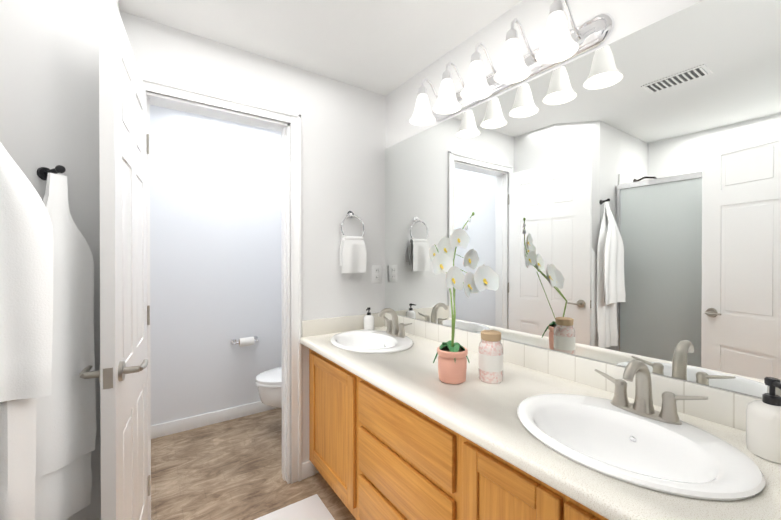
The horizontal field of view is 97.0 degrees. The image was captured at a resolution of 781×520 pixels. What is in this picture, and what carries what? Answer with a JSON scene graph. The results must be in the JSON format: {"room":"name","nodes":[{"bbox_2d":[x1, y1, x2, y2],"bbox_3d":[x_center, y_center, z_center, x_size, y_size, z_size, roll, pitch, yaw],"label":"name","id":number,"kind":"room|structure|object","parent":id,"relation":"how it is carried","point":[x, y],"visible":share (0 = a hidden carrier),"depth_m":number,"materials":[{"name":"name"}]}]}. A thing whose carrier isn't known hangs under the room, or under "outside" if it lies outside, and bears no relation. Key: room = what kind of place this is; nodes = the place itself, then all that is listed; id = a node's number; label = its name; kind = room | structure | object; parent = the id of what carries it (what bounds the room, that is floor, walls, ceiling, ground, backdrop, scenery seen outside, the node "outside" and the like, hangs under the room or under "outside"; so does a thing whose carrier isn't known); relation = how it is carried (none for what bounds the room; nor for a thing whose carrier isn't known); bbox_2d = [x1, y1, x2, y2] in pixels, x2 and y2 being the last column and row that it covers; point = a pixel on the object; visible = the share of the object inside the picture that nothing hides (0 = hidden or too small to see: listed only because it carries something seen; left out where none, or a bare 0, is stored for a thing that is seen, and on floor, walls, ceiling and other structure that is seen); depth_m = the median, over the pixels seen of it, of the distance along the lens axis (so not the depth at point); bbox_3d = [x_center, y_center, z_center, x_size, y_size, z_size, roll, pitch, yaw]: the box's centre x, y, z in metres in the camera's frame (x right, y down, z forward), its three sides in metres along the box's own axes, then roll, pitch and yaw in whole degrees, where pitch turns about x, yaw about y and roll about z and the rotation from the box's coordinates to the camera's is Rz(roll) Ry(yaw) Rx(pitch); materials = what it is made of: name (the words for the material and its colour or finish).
{"room":"bathroom","nodes":[
{"label":"bathroom","id":0,"kind":"room"},
{"bbox_2d":[0,0,119,519],"bbox_3d":[-1.634,0.091,0.975,1.350,2.440,0.760,0,0,-35],"label":"wall block","id":1,"kind":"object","parent":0,"point":[49,84],"depth_m":1.08,"materials":[{"name":"white paint"}]},
{"bbox_2d":[0,142,52,519],"bbox_3d":[-1.028,0.113,0.850,0.302,1.197,0.132,0,0,-35],"label":"bathrobe","id":2,"kind":"object","parent":1,"relation":"hanging from","point":[26,284],"visible":1,"depth_m":0.88,"materials":[{"name":"white fabric"}]},
{"bbox_2d":[35,165,96,519],"bbox_3d":[-1.006,0.262,1.037,0.176,1.087,0.168,0,0,-35],"label":"bathrobe","id":3,"kind":"object","parent":1,"relation":"hanging from","point":[66,428],"visible":0.58,"depth_m":1.05,"materials":[{"name":"white fabric"}]},
{"bbox_2d":[150,105,281,425],"bbox_3d":[-1.269,0.082,2.917,1.680,2.440,0.120,0,0,-35],"label":"wall","id":4,"kind":"structure","parent":0,"point":[215,236],"depth_m":2.74,"materials":[{"name":"white paint"}]},
{"bbox_2d":[151,401,314,479],"bbox_3d":[-0.564,1.262,1.411,2.000,0.095,3.170,0,0,-35],"label":"baseboard","id":5,"kind":"structure","parent":4,"relation":"attached to","point":[190,423],"depth_m":2.69,"materials":[{"name":"white paint"}]},
{"bbox_2d":[231,336,258,346],"bbox_3d":[-1.187,0.667,2.836,0.214,0.068,0.109,0,0,-35],"label":"toilet paper","id":6,"kind":"object","parent":4,"relation":"attached to","point":[246,341],"visible":1,"depth_m":2.80,"materials":[{"name":"white paper"}]},
{"bbox_2d":[120,11,385,473],"bbox_3d":[-0.665,0.086,2.034,1.450,2.440,0.120,0,0,-35],"label":"wall","id":7,"kind":"structure","parent":0,"point":[343,136],"depth_m":2.11,"materials":[{"name":"white paint"}]},
{"bbox_2d":[79,0,150,519],"bbox_3d":[-1.009,0.261,1.295,0.173,2.073,0.681,0,0,-35],"label":"room door","id":8,"kind":"structure","parent":7,"relation":"in","point":[121,374],"depth_m":1.10,"materials":[{"name":"white paint"}]},
{"bbox_2d":[141,76,301,519],"bbox_3d":[-0.906,0.226,1.869,0.819,2.162,0.159,0,0,-35],"label":"trim","id":9,"kind":"structure","parent":7,"relation":"attached to","point":[291,231],"depth_m":2.01,"materials":[{"name":"white paint"}]},
{"bbox_2d":[340,211,366,272],"bbox_3d":[-0.242,-0.119,2.204,0.171,0.399,0.077,0,0,-35],"label":"towel ring","id":10,"kind":"object","parent":7,"relation":"attached to","point":[353,255],"visible":1,"depth_m":2.18,"materials":[{"name":"silver metal"}]},
{"bbox_2d":[340,236,366,272],"bbox_3d":[-0.236,-0.035,2.195,0.168,0.233,0.055,0,0,-35],"label":"hand towel","id":11,"kind":"object","parent":10,"relation":"hanging from","point":[353,254],"depth_m":2.17,"materials":[{"name":"white fabric"}]},
{"bbox_2d":[372,265,381,282],"bbox_3d":[-0.093,0.095,2.350,0.076,0.120,0.010,0,0,-35],"label":"switch plate","id":12,"kind":"object","parent":7,"relation":"attached to","point":[376,273],"visible":1,"depth_m":2.35,"materials":[{"name":"white plastic"}]},
{"bbox_2d":[151,408,355,519],"bbox_3d":[-0.844,1.360,1.218,2.920,0.100,3.410,0,0,-35],"label":"floor","id":13,"kind":"structure","parent":0,"point":[229,470],"depth_m":2.08,"materials":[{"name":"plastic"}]},
{"bbox_2d":[255,367,281,408],"bbox_3d":[-0.681,0.912,2.684,0.706,0.782,0.426,0,0,-35],"label":"toilet","id":14,"kind":"object","parent":13,"relation":"on","point":[268,383],"visible":0.21,"depth_m":2.45,"materials":[{"name":"white ceramic"}]},
{"bbox_2d":[254,494,334,519],"bbox_3d":[-0.334,1.303,1.267,0.615,0.014,1.150,0,0,-35],"label":"rug","id":15,"kind":"object","parent":13,"relation":"on","point":[313,507],"visible":1,"depth_m":1.77,"materials":[{"name":"white fabric"}]},
{"bbox_2d":[309,352,595,519],"bbox_3d":[0.326,0.905,1.374,0.572,0.810,2.096,0,0,-35],"label":"bathroom vanity","id":16,"kind":"object","parent":13,"relation":"on","point":[399,429],"depth_m":1.29,"materials":[{"name":"brown wood"}]},
{"bbox_2d":[300,332,780,519],"bbox_3d":[0.307,0.479,1.359,0.618,0.038,2.096,0,0,-35],"label":"countertop","id":17,"kind":"structure","parent":16,"relation":"on","point":[411,378],"depth_m":1.05,"materials":[{"name":"white stone"}]},
{"bbox_2d":[364,307,373,329],"bbox_3d":[-0.140,0.381,2.235,0.069,0.146,0.069,0,0,-35],"label":"soap dispenser","id":18,"kind":"object","parent":17,"relation":"on","point":[368,321],"visible":0.92,"depth_m":2.21,"materials":[{"name":"white ceramic"}]},
{"bbox_2d":[316,324,431,359],"bbox_3d":[-0.108,0.520,1.935,0.434,0.163,0.530,0,0,-35],"label":"sink","id":19,"kind":"object","parent":17,"relation":"in","point":[361,343],"depth_m":1.99,"materials":[{"name":"white ceramic"}]},
{"bbox_2d":[376,308,411,335],"bbox_3d":[-0.007,0.358,2.004,0.149,0.163,0.278,0,0,-35],"label":"faucet","id":20,"kind":"object","parent":17,"relation":"on","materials":[{"name":"silver metal"}]},
{"bbox_2d":[429,212,498,383],"bbox_3d":[0.271,0.125,1.409,0.274,0.666,0.233,0,0,-35],"label":"orchid plant","id":21,"kind":"object","parent":17,"relation":"on","point":[452,363],"visible":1,"depth_m":1.37,"materials":[{"name":"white plant"}]},
{"bbox_2d":[479,330,502,383],"bbox_3d":[0.383,0.366,1.320,0.091,0.185,0.091,0,0,-35],"label":"jar","id":22,"kind":"object","parent":17,"relation":"on","point":[490,358],"visible":1,"depth_m":1.28,"materials":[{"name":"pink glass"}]},
{"bbox_2d":[480,380,780,519],"bbox_3d":[0.600,0.526,0.911,0.434,0.163,0.530,0,0,-35],"label":"sink","id":23,"kind":"object","parent":17,"relation":"in","point":[698,469],"depth_m":0.89,"materials":[{"name":"white ceramic"}]},
{"bbox_2d":[592,360,711,423],"bbox_3d":[0.701,0.363,0.980,0.149,0.163,0.278,0,0,-35],"label":"faucet","id":24,"kind":"object","parent":17,"relation":"on","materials":[{"name":"silver metal"}]},
{"bbox_2d":[746,377,780,463],"bbox_3d":[0.898,0.370,0.813,0.086,0.183,0.086,0,0,-35],"label":"soap dispenser","id":25,"kind":"object","parent":17,"relation":"on","point":[763,428],"visible":1,"depth_m":0.80,"materials":[{"name":"white ceramic"}]},
{"bbox_2d":[119,0,522,95],"bbox_3d":[-0.844,-1.180,1.205,2.920,0.100,3.410,0,0,-35],"label":"ceiling","id":26,"kind":"structure","parent":0,"point":[384,47],"depth_m":1.69,"materials":[{"name":"white paint"}]},
{"bbox_2d":[386,0,759,397],"bbox_3d":[0.308,0.086,2.008,0.120,2.440,3.410,0,0,-35],"label":"wall","id":27,"kind":"structure","parent":0,"point":[628,16],"depth_m":1.58,"materials":[{"name":"white paint"}]},
{"bbox_2d":[410,0,614,125],"bbox_3d":[0.415,-0.836,1.524,0.244,0.229,0.940,0,0,-35],"label":"sconce","id":28,"kind":"object","parent":27,"relation":"attached to","point":[562,43],"visible":1,"depth_m":1.39,"materials":[{"name":"white glass"}]},
{"bbox_2d":[301,312,761,430],"bbox_3d":[0.313,0.412,1.363,0.603,0.096,2.096,0,0,-35],"label":"backsplash","id":29,"kind":"structure","parent":27,"relation":"attached to","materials":[{"name":"tile"}]},
{"bbox_2d":[385,0,780,397],"bbox_3d":[0.489,-0.200,1.631,0.007,1.123,1.847,0,0,-35],"label":"mirror","id":30,"kind":"object","parent":27,"relation":"attached to","point":[620,198],"visible":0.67,"depth_m":1.17,"materials":[{"name":"clear glass"}]}
]}

